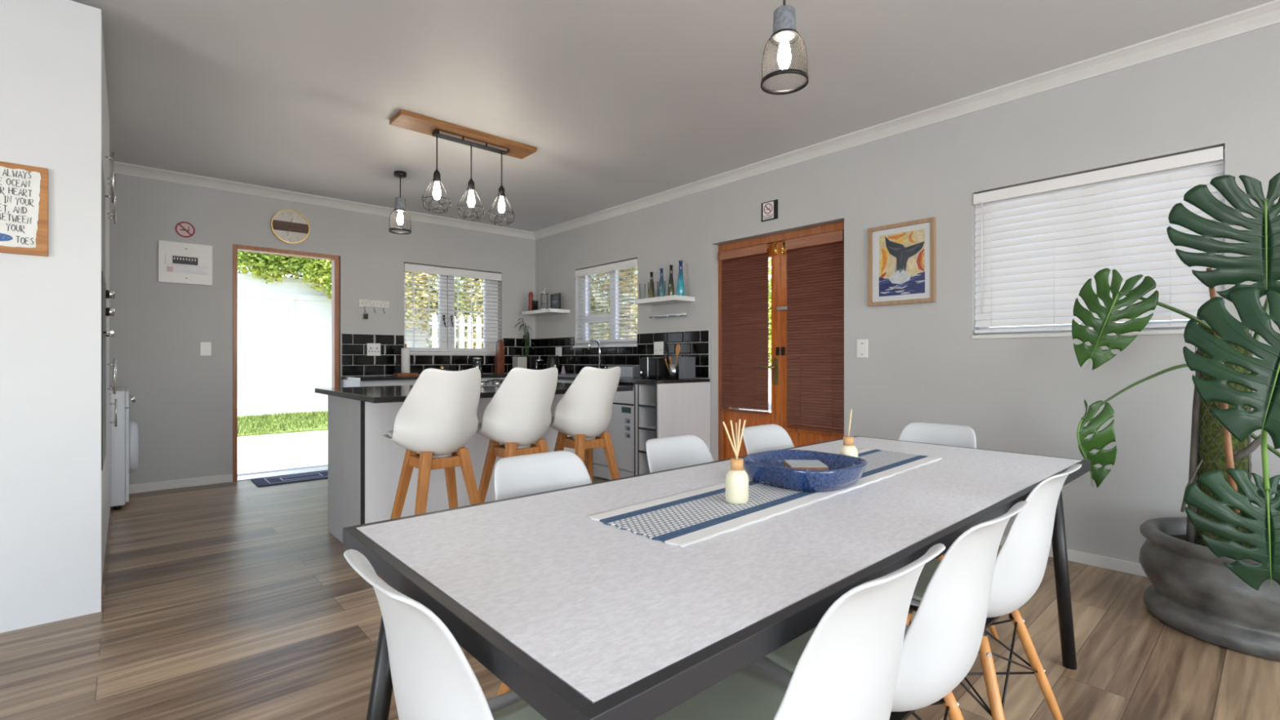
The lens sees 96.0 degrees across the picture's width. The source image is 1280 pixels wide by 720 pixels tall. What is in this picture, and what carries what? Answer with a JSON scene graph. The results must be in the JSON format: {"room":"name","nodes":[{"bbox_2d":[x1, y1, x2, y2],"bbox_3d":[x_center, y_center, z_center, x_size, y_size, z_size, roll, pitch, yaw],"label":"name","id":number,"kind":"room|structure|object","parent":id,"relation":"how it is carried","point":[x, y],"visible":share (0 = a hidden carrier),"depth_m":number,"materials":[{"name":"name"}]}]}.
{"room":"dining room","nodes":[
{"label":"dining room","id":0,"kind":"room"},
{"bbox_2d":[109,172,535,484],"bbox_3d":[-4.322,-0.240,4.734,8.290,2.680,0.220,0,0,-42],"label":"wall","id":1,"kind":"structure","parent":0,"point":[182,410],"depth_m":5.08,"materials":[{"name":"paint"}]},
{"bbox_2d":[128,473,232,493],"bbox_3d":[-4.183,1.062,4.700,1.413,0.075,0.016,0,0,-42],"label":"baseboard","id":2,"kind":"structure","parent":1,"relation":"attached to","point":[214,479],"depth_m":4.91,"materials":[{"name":"paint"}]},
{"bbox_2d":[174,221,195,237],"bbox_3d":[-3.910,-1.114,4.952,0.136,0.136,0.005,0,0,-42],"label":"sticker","id":3,"kind":"object","parent":1,"relation":"attached to","point":[184,229],"visible":1,"depth_m":4.95,"materials":[{"name":"pink"}]},
{"bbox_2d":[158,240,212,285],"bbox_3d":[-3.892,-0.823,4.939,0.368,0.351,0.046,0,0,-42],"label":"board","id":4,"kind":"object","parent":1,"relation":"attached to","point":[183,263],"visible":1,"depth_m":4.93,"materials":[{"name":"white plastic"}]},
{"bbox_2d":[200,342,211,355],"bbox_3d":[-3.802,-0.090,5.043,0.078,0.118,0.010,0,0,-42],"label":"light switch","id":5,"kind":"object","parent":1,"relation":"attached to","point":[205,347],"visible":1,"depth_m":5.04,"materials":[{"name":"white plastic"}]},
{"bbox_2d":[232,244,339,481],"bbox_3d":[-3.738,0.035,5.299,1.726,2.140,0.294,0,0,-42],"label":"door frame","id":6,"kind":"structure","parent":1,"relation":"in","point":[335,260],"depth_m":5.46,"materials":[{"name":"brown wood"}]},
{"bbox_2d":[271,209,309,244],"bbox_3d":[-3.316,-1.256,5.466,0.316,0.316,0.026,0,0,-42],"label":"wall clock","id":7,"kind":"object","parent":1,"relation":"attached to","point":[289,226],"visible":1,"depth_m":5.46,"materials":[{"name":"gold metal"}]},
{"bbox_2d":[109,160,535,239],"bbox_3d":[-2.992,-1.542,5.722,4.550,0.075,0.075,0,0,-42],"label":"trim","id":8,"kind":"structure","parent":1,"relation":"attached to","point":[119,167],"depth_m":5.46,"materials":[{"name":"paint"}]},
{"bbox_2d":[366,342,380,355],"bbox_3d":[-2.755,-0.100,5.961,0.134,0.128,0.010,0,0,-42],"label":"wall socket","id":9,"kind":"object","parent":1,"relation":"attached to","point":[372,349],"visible":1,"depth_m":5.96,"materials":[{"name":"white plastic"}]},
{"bbox_2d":[358,299,389,313],"bbox_3d":[-2.744,-0.543,5.957,0.299,0.134,0.053,0,0,-42],"label":"key rack","id":10,"kind":"object","parent":1,"relation":"attached to","point":[362,303],"visible":1,"depth_m":5.96,"materials":[{"name":"grey plastic"}]},
{"bbox_2d":[341,333,535,376],"bbox_3d":[-2.152,-0.047,6.515,2.239,0.430,0.011,0,0,-42],"label":"backsplash","id":11,"kind":"structure","parent":1,"relation":"attached to","point":[355,361],"depth_m":6.12,"materials":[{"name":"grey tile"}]},
{"bbox_2d":[404,271,497,354],"bbox_3d":[-2.154,-0.552,6.630,1.161,0.987,0.188,0,0,-42],"label":"window","id":12,"kind":"structure","parent":1,"relation":"in","point":[442,345],"depth_m":6.63,"materials":[{"name":"white paint"}]},
{"bbox_2d":[404,263,502,351],"bbox_3d":[-2.118,-0.557,6.589,1.149,0.944,0.066,0,0,-42],"label":"blind","id":13,"kind":"object","parent":12,"relation":"attached to","point":[407,267],"visible":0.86,"depth_m":6.56,"materials":[{"name":"white plastic"}]},
{"bbox_2d":[0,475,1279,719],"bbox_3d":[-0.156,1.150,0.062,8.290,0.100,12.740,0,0,-42],"label":"floor","id":14,"kind":"structure","parent":0,"point":[237,600],"depth_m":2.24,"materials":[{"name":"laminate"}]},
{"bbox_2d":[0,0,116,632],"bbox_3d":[-3.645,-0.212,2.402,2.155,2.625,1.563,0,0,-42],"label":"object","id":15,"kind":"object","parent":14,"relation":"on","point":[55,490],"visible":0.99,"depth_m":2.41,"materials":[{"name":"white paint"}]},
{"bbox_2d":[0,161,48,256],"bbox_3d":[-2.625,-0.610,2.251,0.437,0.364,0.019,0,0,-42],"label":"framed sign","id":16,"kind":"object","parent":15,"relation":"attached to","point":[24,188],"visible":1,"depth_m":2.34,"materials":[{"name":"white paper"}]},
{"bbox_2d":[101,270,115,471],"bbox_3d":[-2.555,0.050,2.760,0.057,0.880,0.596,0,0,-42],"label":"oven","id":17,"kind":"object","parent":15,"relation":"on","point":[105,294],"visible":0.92,"depth_m":2.70,"materials":[{"name":"black metal"}]},
{"bbox_2d":[109,393,117,513],"bbox_3d":[-3.816,0.670,3.727,0.645,0.860,0.637,0,0,-42],"label":"base cabinet","id":18,"kind":"object","parent":14,"relation":"on","point":[115,403],"visible":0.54,"depth_m":3.77,"materials":[{"name":"white laminate"}]},
{"bbox_2d":[109,387,138,510],"bbox_3d":[-4.168,0.665,4.276,0.669,0.870,0.610,0,0,-42],"label":"washing machine","id":19,"kind":"object","parent":14,"relation":"on","point":[125,437],"visible":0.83,"depth_m":4.21,"materials":[{"name":"white metal"}]},
{"bbox_2d":[250,470,328,487],"bbox_3d":[-3.141,1.095,5.345,0.735,0.009,0.400,0,0,-42],"label":"door mat","id":20,"kind":"object","parent":14,"relation":"on","point":[276,480],"visible":0.68,"depth_m":5.26,"materials":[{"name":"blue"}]},
{"bbox_2d":[342,379,417,386],"bbox_3d":[-2.566,0.650,5.710,0.549,0.899,0.621,0,0,-42],"label":"base cabinet","id":21,"kind":"object","parent":14,"relation":"on","point":[402,382],"depth_m":5.50,"materials":[{"name":"white laminate"}]},
{"bbox_2d":[377,368,480,580],"bbox_3d":[-1.016,0.571,2.868,0.439,1.058,0.472,0,0,-42],"label":"bar stool","id":22,"kind":"object","parent":14,"relation":"on","point":[437,417],"visible":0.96,"depth_m":2.72,"materials":[{"name":"white plastic"}]},
{"bbox_2d":[343,549,546,719],"bbox_3d":[-0.183,0.690,0.908,0.485,0.827,0.467,0,0,-42],"label":"dining chair","id":23,"kind":"object","parent":14,"relation":"on","point":[433,678],"visible":0.72,"depth_m":0.73,"materials":[{"name":"white plastic"}]},
{"bbox_2d":[328,394,574,542],"bbox_3d":[-1.208,0.658,3.963,1.544,0.884,0.744,0,0,-42],"label":"kitchen island","id":24,"kind":"object","parent":14,"relation":"on","point":[365,467],"visible":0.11,"depth_m":3.36,"materials":[{"name":"white laminate"}]},
{"bbox_2d":[315,382,633,403],"bbox_3d":[-1.064,0.200,3.804,1.675,0.030,1.185,0,0,-42],"label":"island countertop","id":25,"kind":"structure","parent":24,"relation":"on","point":[397,393],"depth_m":3.31,"materials":[{"name":"stone"}]},
{"bbox_2d":[480,378,503,386],"bbox_3d":[-1.077,0.168,4.138,0.580,0.033,0.490,0,0,-42],"label":"gas hob","id":26,"kind":"object","parent":25,"relation":"in","point":[497,382],"visible":0.22,"depth_m":3.99,"materials":[{"name":"silver metal"}]},
{"bbox_2d":[475,367,558,502],"bbox_3d":[-0.680,0.571,3.167,0.439,1.058,0.472,0,0,-42],"label":"bar stool","id":27,"kind":"object","parent":14,"relation":"on","point":[518,415],"visible":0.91,"depth_m":3.01,"materials":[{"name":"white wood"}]},
{"bbox_2d":[493,450,592,695],"bbox_3d":[-0.155,0.690,1.503,0.467,0.827,0.485,0,0,-42],"label":"dining chair","id":28,"kind":"object","parent":14,"relation":"on","point":[531,473],"visible":0.21,"depth_m":1.65,"materials":[{"name":"white plastic"}]},
{"bbox_2d":[556,379,596,476],"bbox_3d":[-0.690,0.650,6.047,0.640,0.899,1.365,0,0,-42],"label":"base cabinet","id":29,"kind":"object","parent":14,"relation":"on","point":[558,380],"visible":0.06,"depth_m":5.63,"materials":[{"name":"grey laminate"}]},
{"bbox_2d":[341,373,710,383],"bbox_3d":[-1.187,0.186,5.428,2.243,0.028,2.913,0,0,-42],"label":"countertop","id":30,"kind":"structure","parent":29,"relation":"on","point":[628,380],"depth_m":5.39,"materials":[{"name":"stone"}]},
{"bbox_2d":[393,344,417,376],"bbox_3d":[-2.425,0.007,5.963,0.207,0.328,0.130,0,0,-42],"label":"paper towel holder","id":31,"kind":"object","parent":30,"relation":"on","point":[405,353],"visible":1,"depth_m":5.92,"materials":[{"name":"white paper"}]},
{"bbox_2d":[472,357,482,374],"bbox_3d":[-1.831,0.074,6.486,0.110,0.195,0.110,0,0,-42],"label":"storage jar","id":32,"kind":"object","parent":30,"relation":"on","point":[477,362],"visible":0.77,"depth_m":6.45,"materials":[{"name":"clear glass"}]},
{"bbox_2d":[494,339,504,373],"bbox_3d":[-1.618,-0.028,6.646,0.090,0.398,0.086,0,0,-42],"label":"knife block","id":33,"kind":"object","parent":30,"relation":"on","point":[500,348],"visible":0.98,"depth_m":6.62,"materials":[{"name":"red wood"}]},
{"bbox_2d":[512,356,526,368],"bbox_3d":[-1.429,0.071,6.839,0.120,0.200,0.130,0,0,-42],"label":"tin","id":34,"kind":"object","parent":30,"relation":"on","point":[517,362],"visible":0.56,"depth_m":6.79,"materials":[{"name":"grey"}]},
{"bbox_2d":[514,318,533,355],"bbox_3d":[-1.407,-0.164,7.019,0.165,0.671,0.312,0,0,36],"label":"bamboo plant","id":35,"kind":"object","parent":30,"relation":"on","point":[522,325],"visible":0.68,"depth_m":7.05,"materials":[{"name":"green plant"}]},
{"bbox_2d":[520,355,537,369],"bbox_3d":[-1.332,0.067,6.941,0.110,0.210,0.225,0,0,-42],"label":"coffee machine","id":36,"kind":"object","parent":30,"relation":"on","point":[531,360],"visible":0.51,"depth_m":6.86,"materials":[{"name":"black plastic"}]},
{"bbox_2d":[546,355,559,374],"bbox_3d":[-0.986,0.064,6.540,0.166,0.215,0.180,0,0,-2],"label":"electric kettle","id":37,"kind":"object","parent":30,"relation":"on","point":[553,360],"visible":0.59,"depth_m":6.50,"materials":[{"name":"black plastic"}]},
{"bbox_2d":[587,338,606,368],"bbox_3d":[-0.443,-0.023,5.988,0.175,0.380,0.136,0,0,-42],"label":"tap","id":38,"kind":"object","parent":30,"relation":"on","point":[593,340],"visible":0.67,"depth_m":6.05,"materials":[{"name":"silver metal"}]},
{"bbox_2d":[608,366,641,377],"bbox_3d":[-0.124,0.121,5.617,0.190,0.100,0.370,0,0,-42],"label":"toaster","id":39,"kind":"object","parent":30,"relation":"on","point":[626,371],"visible":0.61,"depth_m":5.46,"materials":[{"name":"grey metal"}]},
{"bbox_2d":[640,357,669,378],"bbox_3d":[0.127,0.076,5.231,0.172,0.190,0.240,0,0,-42],"label":"toaster","id":40,"kind":"object","parent":30,"relation":"on","point":[651,367],"visible":0.97,"depth_m":5.16,"materials":[{"name":"black metal"}]},
{"bbox_2d":[668,364,679,378],"bbox_3d":[0.300,0.106,5.118,0.094,0.130,0.094,0,0,-42],"label":"pot","id":41,"kind":"object","parent":30,"relation":"on","point":[673,369],"visible":0.99,"depth_m":5.08,"materials":[{"name":"silver metal"}]},
{"bbox_2d":[679,356,695,378],"bbox_3d":[0.413,0.076,5.051,0.140,0.190,0.070,0,0,-42],"label":"canister","id":42,"kind":"object","parent":30,"relation":"on","point":[686,364],"visible":0.98,"depth_m":5.01,"materials":[{"name":"grey metal"}]},
{"bbox_2d":[549,366,621,482],"bbox_3d":[-0.350,0.571,3.488,0.439,1.058,0.472,0,0,-42],"label":"bar stool","id":43,"kind":"object","parent":14,"relation":"on","point":[584,413],"visible":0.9,"depth_m":3.33,"materials":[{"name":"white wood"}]},
{"bbox_2d":[593,383,634,479],"bbox_3d":[-0.021,0.670,5.317,0.594,0.860,0.595,0,0,-42],"label":"dishwasher","id":44,"kind":"object","parent":14,"relation":"on","point":[620,428],"visible":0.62,"depth_m":5.04,"materials":[{"name":"white metal"}]},
{"bbox_2d":[633,382,710,475],"bbox_3d":[0.282,0.650,4.986,0.638,0.899,0.298,0,0,-42],"label":"open shelf unit","id":45,"kind":"object","parent":14,"relation":"on","point":[675,409],"visible":0.65,"depth_m":4.87,"materials":[{"name":"white laminate"}]},
{"bbox_2d":[645,434,714,472],"bbox_3d":[0.260,0.690,1.873,0.467,0.827,0.485,0,0,-42],"label":"dining chair","id":46,"kind":"object","parent":14,"relation":"on","point":[666,453],"visible":0.16,"depth_m":2.03,"materials":[{"name":"white plastic"}]},
{"bbox_2d":[342,435,1090,719],"bbox_3d":[0.480,0.726,1.603,2.232,0.753,0.855,0,0,-42],"label":"dining table","id":47,"kind":"object","parent":14,"relation":"on","point":[581,617],"visible":0.91,"depth_m":0.98,"materials":[{"name":"grey ceramic"}]},
{"bbox_2d":[586,448,942,548],"bbox_3d":[0.479,0.347,1.653,1.406,0.003,0.297,0,0,-44],"label":"table runner","id":48,"kind":"object","parent":47,"relation":"on","point":[686,518],"visible":0.62,"depth_m":1.34,"materials":[{"name":"white fabric"}]},
{"bbox_2d":[722,419,748,504],"bbox_3d":[0.235,0.245,1.395,0.056,0.200,0.056,0,0,35],"label":"reed diffuser","id":49,"kind":"object","parent":48,"relation":"on","point":[736,478],"visible":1,"depth_m":1.38,"materials":[{"name":"beige glass"}]},
{"bbox_2d":[725,469,748,504],"bbox_3d":[0.235,0.306,1.395,0.056,0.079,0.056,0,0,-42],"label":"bottle","id":50,"kind":"object","parent":49,"relation":"attached to","point":[736,480],"depth_m":1.37,"materials":[{"name":"beige glass"}]},
{"bbox_2d":[741,449,867,491],"bbox_3d":[0.464,0.315,1.639,0.310,0.062,0.310,0,0,-42],"label":"serving bowl","id":51,"kind":"object","parent":48,"relation":"on","point":[767,468],"visible":0.94,"depth_m":1.55,"materials":[{"name":"blue ceramic"}]},
{"bbox_3d":[0.466,0.329,1.648,0.104,0.012,0.104,0,0,17],"label":"coaster","id":52,"kind":"object","parent":51,"relation":"on","visible":0},
{"bbox_3d":[0.471,0.316,1.652,0.104,0.012,0.104,0,0,10],"label":"coaster","id":53,"kind":"object","parent":52,"relation":"on","visible":0},
{"bbox_2d":[783,459,828,470],"bbox_3d":[0.475,0.304,1.656,0.104,0.012,0.104,0,0,3],"label":"coaster","id":54,"kind":"object","parent":53,"relation":"on","point":[807,464],"visible":0.84,"depth_m":1.62,"materials":[{"name":"brown wood"}]},
{"bbox_2d":[839,408,857,457],"bbox_3d":[0.648,0.250,1.790,0.056,0.190,0.056,0,0,-42],"label":"reed diffuser","id":55,"kind":"object","parent":48,"relation":"on","point":[848,448],"visible":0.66,"depth_m":1.78,"materials":[{"name":"beige glass"}]},
{"bbox_2d":[839,444,857,457],"bbox_3d":[0.648,0.306,1.790,0.056,0.079,0.056,0,0,-42],"label":"bottle","id":56,"kind":"object","parent":55,"relation":"attached to","point":[846,450],"depth_m":1.77,"materials":[{"name":"beige glass"}]},
{"bbox_2d":[741,424,794,454],"bbox_3d":[0.644,0.690,2.216,0.467,0.827,0.485,0,0,-42],"label":"dining chair","id":57,"kind":"object","parent":14,"relation":"on","point":[765,437],"visible":0.1,"depth_m":2.38,"materials":[{"name":"white plastic"}]},
{"bbox_2d":[653,543,945,719],"bbox_3d":[0.222,0.690,0.963,0.467,0.827,0.485,0,0,-42],"label":"dining chair","id":58,"kind":"object","parent":14,"relation":"on","point":[848,668],"visible":0.8,"depth_m":0.79,"materials":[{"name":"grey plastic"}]},
{"bbox_2d":[751,501,1028,719],"bbox_3d":[0.522,0.690,1.225,0.467,0.827,0.485,0,0,-42],"label":"dining chair","id":59,"kind":"object","parent":14,"relation":"on","point":[942,642],"visible":0.56,"depth_m":1.04,"materials":[{"name":"white plastic"}]},
{"bbox_2d":[897,422,999,639],"bbox_3d":[1.113,0.690,2.305,0.485,0.827,0.467,0,0,-42],"label":"dining chair","id":60,"kind":"object","parent":14,"relation":"on","point":[963,436],"visible":0.11,"depth_m":2.43,"materials":[{"name":"white plastic"}]},
{"bbox_2d":[906,463,1081,719],"bbox_3d":[0.930,0.690,1.624,0.467,0.827,0.485,0,0,-42],"label":"dining chair","id":61,"kind":"object","parent":14,"relation":"on","point":[1021,561],"visible":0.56,"depth_m":1.45,"materials":[{"name":"white plastic"}]},
{"bbox_2d":[1071,172,1279,661],"bbox_3d":[2.383,0.215,2.207,0.945,1.770,0.915,0,0,-13],"label":"monstera","id":62,"kind":"object","parent":14,"relation":"on","point":[1213,571],"visible":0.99,"depth_m":2.13,"materials":[{"name":"plant"}]},
{"bbox_2d":[1138,516,1279,661],"bbox_3d":[2.486,0.914,2.351,0.680,0.372,0.680,0,0,-42],"label":"pot","id":63,"kind":"object","parent":62,"relation":"attached to","point":[1192,591],"depth_m":2.24,"materials":[{"name":"stone"}]},
{"bbox_2d":[71,0,1275,231],"bbox_3d":[-0.156,-1.660,0.062,8.290,0.160,12.740,0,0,-42],"label":"ceiling","id":64,"kind":"structure","parent":0,"point":[620,102],"depth_m":3.25,"materials":[{"name":"paint"}]},
{"bbox_2d":[388,170,411,234],"bbox_3d":[-2.030,-1.327,4.876,0.180,0.504,0.180,0,0,-42],"label":"pendant lamp","id":65,"kind":"object","parent":64,"relation":"hanging from","point":[400,202],"visible":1,"depth_m":4.85,"materials":[{"name":"black metal"}]},
{"bbox_2d":[389,109,536,226],"bbox_3d":[-1.213,-1.286,4.050,0.990,0.586,0.220,0,0,-42],"label":"pendant lamp","id":66,"kind":"object","parent":64,"relation":"hanging from","point":[404,119],"visible":1,"depth_m":3.99,"materials":[{"name":"brown wood"}]},
{"bbox_2d":[433,168,440,182],"bbox_3d":[-1.380,-1.248,3.914,0.046,0.085,0.046,0,0,-42],"label":"socket","id":67,"kind":"object","parent":66,"relation":"attached to","point":[437,176],"depth_m":3.90,"materials":[{"name":"black metal"}]},
{"bbox_2d":[467,177,474,191],"bbox_3d":[-1.195,-1.238,4.079,0.046,0.085,0.046,0,0,-42],"label":"socket","id":68,"kind":"object","parent":66,"relation":"attached to","point":[471,183],"depth_m":4.06,"materials":[{"name":"black metal"}]},
{"bbox_2d":[498,185,504,196],"bbox_3d":[-1.018,-1.238,4.237,0.046,0.085,0.046,0,0,-42],"label":"socket","id":69,"kind":"object","parent":66,"relation":"attached to","point":[501,189],"depth_m":4.22,"materials":[{"name":"black metal"}]},
{"bbox_2d":[760,0,808,94],"bbox_3d":[0.559,-1.322,2.231,0.180,0.514,0.180,0,0,-42],"label":"pendant lamp","id":70,"kind":"object","parent":64,"relation":"hanging from","point":[784,33],"visible":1,"depth_m":2.21,"materials":[{"name":"black metal"}]},
{"bbox_2d":[535,22,1279,563],"bbox_3d":[2.856,-0.240,2.747,0.220,2.680,12.300,0,0,-42],"label":"wall","id":71,"kind":"structure","parent":0,"point":[924,363],"depth_m":3.43,"materials":[{"name":"paint"}]},
{"bbox_2d":[521,308,569,315],"bbox_3d":[-1.126,-0.555,6.841,0.274,0.040,0.630,0,0,-42],"label":"wall shelf","id":72,"kind":"object","parent":71,"relation":"attached to","point":[546,312],"visible":1,"depth_m":6.68,"materials":[{"name":"white wood"}]},
{"bbox_2d":[528,291,533,311],"bbox_3d":[-1.316,-0.696,6.946,0.064,0.240,0.064,0,0,-42],"label":"pepper mill","id":73,"kind":"object","parent":72,"relation":"on","point":[531,294],"visible":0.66,"depth_m":6.92,"materials":[{"name":"red paint"}]},
{"bbox_2d":[540,288,548,309],"bbox_3d":[-1.127,-0.704,6.793,0.092,0.257,0.092,0,0,-42],"label":"press","id":74,"kind":"object","parent":72,"relation":"on","point":[544,289],"visible":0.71,"depth_m":6.76,"materials":[{"name":"silver metal"}]},
{"bbox_2d":[550,293,560,309],"bbox_3d":[-0.983,-0.668,6.697,0.022,0.184,0.185,0,0,-42],"label":"photo frame","id":75,"kind":"object","parent":72,"relation":"on","point":[555,299],"visible":0.83,"depth_m":6.68,"materials":[{"name":"black plastic"}]},
{"bbox_2d":[551,295,558,307],"bbox_3d":[-0.990,-0.667,6.691,0.001,0.135,0.135,0,0,-42],"label":"print","id":76,"kind":"object","parent":75,"relation":"attached to","point":[554,298],"depth_m":6.68,"materials":[{"name":"black"}]},
{"bbox_2d":[573,266,637,347],"bbox_3d":[-0.340,-0.580,6.256,0.180,0.900,1.083,0,0,-42],"label":"window","id":77,"kind":"structure","parent":71,"relation":"in","point":[625,344],"depth_m":6.35,"materials":[{"name":"white paint"}]},
{"bbox_2d":[575,258,637,342],"bbox_3d":[-0.368,-0.600,6.230,0.078,0.829,1.071,0,0,-42],"label":"blind","id":78,"kind":"object","parent":77,"relation":"attached to","point":[632,263],"visible":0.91,"depth_m":6.18,"materials":[{"name":"white plastic"}]},
{"bbox_2d":[535,329,709,377],"bbox_3d":[-0.353,-0.047,6.173,0.011,0.430,2.891,0,0,-42],"label":"backsplash","id":79,"kind":"structure","parent":71,"relation":"attached to","point":[695,344],"depth_m":5.88,"materials":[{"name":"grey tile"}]},
{"bbox_2d":[653,341,663,355],"bbox_3d":[0.180,-0.105,5.557,0.010,0.128,0.128,0,0,-42],"label":"wall socket","id":80,"kind":"object","parent":71,"relation":"attached to","point":[658,346],"visible":1,"depth_m":5.55,"materials":[{"name":"white plastic"}]},
{"bbox_2d":[634,294,694,306],"bbox_3d":[0.222,-0.543,5.343,0.256,0.043,0.540,0,0,-42],"label":"wall shelf","id":81,"kind":"object","parent":71,"relation":"attached to","point":[674,299],"visible":1,"depth_m":5.22,"materials":[{"name":"white wood"}]},
{"bbox_2d":[648,271,654,297],"bbox_3d":[0.110,-0.693,5.437,0.062,0.255,0.062,0,0,-42],"label":"glass bottle","id":82,"kind":"object","parent":81,"relation":"on","point":[651,273],"visible":0.61,"depth_m":5.42,"materials":[{"name":"green glass"}]},
{"bbox_2d":[657,268,664,297],"bbox_3d":[0.200,-0.703,5.335,0.062,0.275,0.062,0,0,-42],"label":"glass bottle","id":83,"kind":"object","parent":81,"relation":"on","point":[661,277],"visible":0.7,"depth_m":5.32,"materials":[{"name":"blue glass"}]},
{"bbox_2d":[667,264,674,295],"bbox_3d":[0.284,-0.711,5.241,0.060,0.290,0.060,0,0,-42],"label":"glass bottle","id":84,"kind":"object","parent":81,"relation":"on","point":[671,286],"visible":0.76,"depth_m":5.22,"materials":[{"name":"green glass"}]},
{"bbox_2d":[676,260,684,295],"bbox_3d":[0.364,-0.723,5.151,0.068,0.315,0.068,0,0,-42],"label":"glass bottle","id":85,"kind":"object","parent":81,"relation":"on","point":[680,288],"visible":0.9,"depth_m":5.13,"materials":[{"name":"blue glass"}]},
{"bbox_2d":[648,312,687,319],"bbox_3d":[0.256,-0.410,5.447,0.068,0.030,0.470,0,0,-42],"label":"rack","id":86,"kind":"object","parent":71,"relation":"attached to","point":[685,314],"visible":1,"depth_m":5.42,"materials":[{"name":"silver metal"}]},
{"bbox_2d":[720,243,768,414],"bbox_3d":[0.883,-0.246,4.901,0.043,1.398,0.495,0,0,-42],"label":"blind","id":87,"kind":"object","parent":71,"relation":"attached to","point":[744,270],"visible":1,"depth_m":4.89,"materials":[{"name":"brown wood"}]},
{"bbox_2d":[761,199,777,222],"bbox_3d":[1.037,-1.190,4.616,0.008,0.153,0.158,0,0,-42],"label":"no smoking sign","id":88,"kind":"object","parent":71,"relation":"attached to","point":[769,209],"visible":1,"depth_m":4.61,"materials":[{"name":"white plastic"}]},
{"bbox_2d":[718,221,844,460],"bbox_3d":[1.141,0.042,4.691,0.134,2.116,1.256,0,0,-42],"label":"door","id":89,"kind":"structure","parent":71,"relation":"in","point":[777,252],"depth_m":4.71,"materials":[{"name":"brown wood"}]},
{"bbox_2d":[785,230,844,433],"bbox_3d":[1.330,-0.200,4.400,0.043,1.490,0.493,0,0,-42],"label":"blind","id":90,"kind":"object","parent":71,"relation":"attached to","point":[815,263],"visible":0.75,"depth_m":4.39,"materials":[{"name":"brown wood"}]},
{"bbox_2d":[857,339,867,357],"bbox_3d":[1.556,-0.075,4.031,0.010,0.128,0.078,0,0,-42],"label":"light switch","id":91,"kind":"object","parent":71,"relation":"attached to","point":[862,344],"visible":1,"depth_m":4.03,"materials":[{"name":"white plastic"}]},
{"bbox_2d":[867,217,935,306],"bbox_3d":[1.729,-0.634,3.824,0.027,0.538,0.439,0,0,-42],"label":"picture","id":92,"kind":"object","parent":71,"relation":"attached to","point":[901,256],"visible":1,"depth_m":3.81,"materials":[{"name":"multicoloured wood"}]},
{"bbox_2d":[879,228,924,296],"bbox_3d":[1.732,-0.634,3.820,0.005,0.415,0.303,0,0,-42],"label":"painting","id":93,"kind":"object","parent":92,"relation":"attached to","point":[902,251],"depth_m":3.81,"materials":[{"name":"multicoloured paper"}]},
{"bbox_2d":[533,0,1279,239],"bbox_3d":[2.746,-1.542,2.649,0.075,0.075,12.300,0,0,-42],"label":"trim","id":94,"kind":"structure","parent":71,"relation":"attached to","point":[1268,14],"depth_m":3.40,"materials":[{"name":"paint"}]},
{"bbox_2d":[999,535,1147,577],"bbox_3d":[4.161,1.069,1.106,0.016,0.062,8.113,0,0,-42],"label":"baseboard","id":95,"kind":"structure","parent":71,"relation":"attached to","point":[1099,561],"depth_m":3.03,"materials":[{"name":"paint"}]},
{"bbox_2d":[972,148,1224,338],"bbox_3d":[2.440,-0.570,3.155,0.158,0.890,1.081,0,0,-42],"label":"window","id":96,"kind":"structure","parent":71,"relation":"in","point":[1175,330],"depth_m":3.23,"materials":[{"name":"white paint"}]},
{"bbox_2d":[973,146,1223,333],"bbox_3d":[2.401,-0.579,3.120,0.078,0.844,1.069,0,0,-42],"label":"blind","id":97,"kind":"object","parent":96,"relation":"attached to","point":[1033,262],"visible":0.75,"depth_m":3.13,"materials":[{"name":"white plastic"}]},
{"label":"outside","id":98,"kind":"structure","parent":0,"visible":0},
{"bbox_2d":[237,377,771,475],"bbox_3d":[-9.509,1.265,22.685,44.000,0.170,33.480,0,0,-42],"label":"ground","id":99,"kind":"structure","parent":98,"point":[268,453],"depth_m":7.34,"materials":[{"name":"white concrete"}]},
{"bbox_2d":[237,409,328,436],"bbox_3d":[-8.391,1.125,8.959,9.400,0.109,3.718,0,0,-42],"label":"lawn","id":100,"kind":"structure","parent":99,"relation":"on","point":[295,422],"depth_m":10.15,"materials":[{"name":"green plant"}]},
{"bbox_2d":[237,250,437,300],"bbox_3d":[-7.311,-1.155,12.479,6.727,4.726,2.909,0,0,-42],"label":"tree","id":101,"kind":"object","parent":99,"relation":"on","point":[277,265],"visible":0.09,"depth_m":11.82,"materials":[{"name":"green plant"}]},
{"bbox_2d":[237,272,637,416],"bbox_3d":[-6.545,-0.275,13.350,24.000,2.950,0.360,0,0,-42],"label":"wall","id":102,"kind":"structure","parent":99,"relation":"on","point":[284,328],"depth_m":12.22,"materials":[{"name":"white paint"}]},
{"bbox_2d":[404,271,483,348],"bbox_3d":[-3.805,-0.951,13.599,2.764,4.322,4.380,0,0,29],"label":"tree","id":103,"kind":"object","parent":99,"relation":"on","point":[406,273],"visible":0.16,"depth_m":12.63,"materials":[{"name":"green plant"}]},
{"bbox_2d":[429,313,483,348],"bbox_3d":[-2.795,0.180,10.873,2.500,2.000,0.150,0,0,-42],"label":"picket fence","id":104,"kind":"object","parent":99,"relation":"on","point":[434,344],"visible":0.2,"depth_m":10.45,"materials":[{"name":"white paint"}]},
{"bbox_2d":[631,266,637,338],"bbox_3d":[-0.177,-0.941,13.526,4.456,4.283,2.765,0,0,0],"label":"tree","id":105,"kind":"object","parent":99,"relation":"on","point":[634,310],"visible":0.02,"depth_m":12.96,"materials":[{"name":"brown plant"}]},
{"bbox_2d":[731,257,771,409],"bbox_3d":[2.415,-0.661,13.498,2.729,3.722,3.495,0,0,-24],"label":"tree","id":106,"kind":"object","parent":99,"relation":"on","point":[769,261],"visible":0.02,"depth_m":12.68,"materials":[{"name":"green plant"}]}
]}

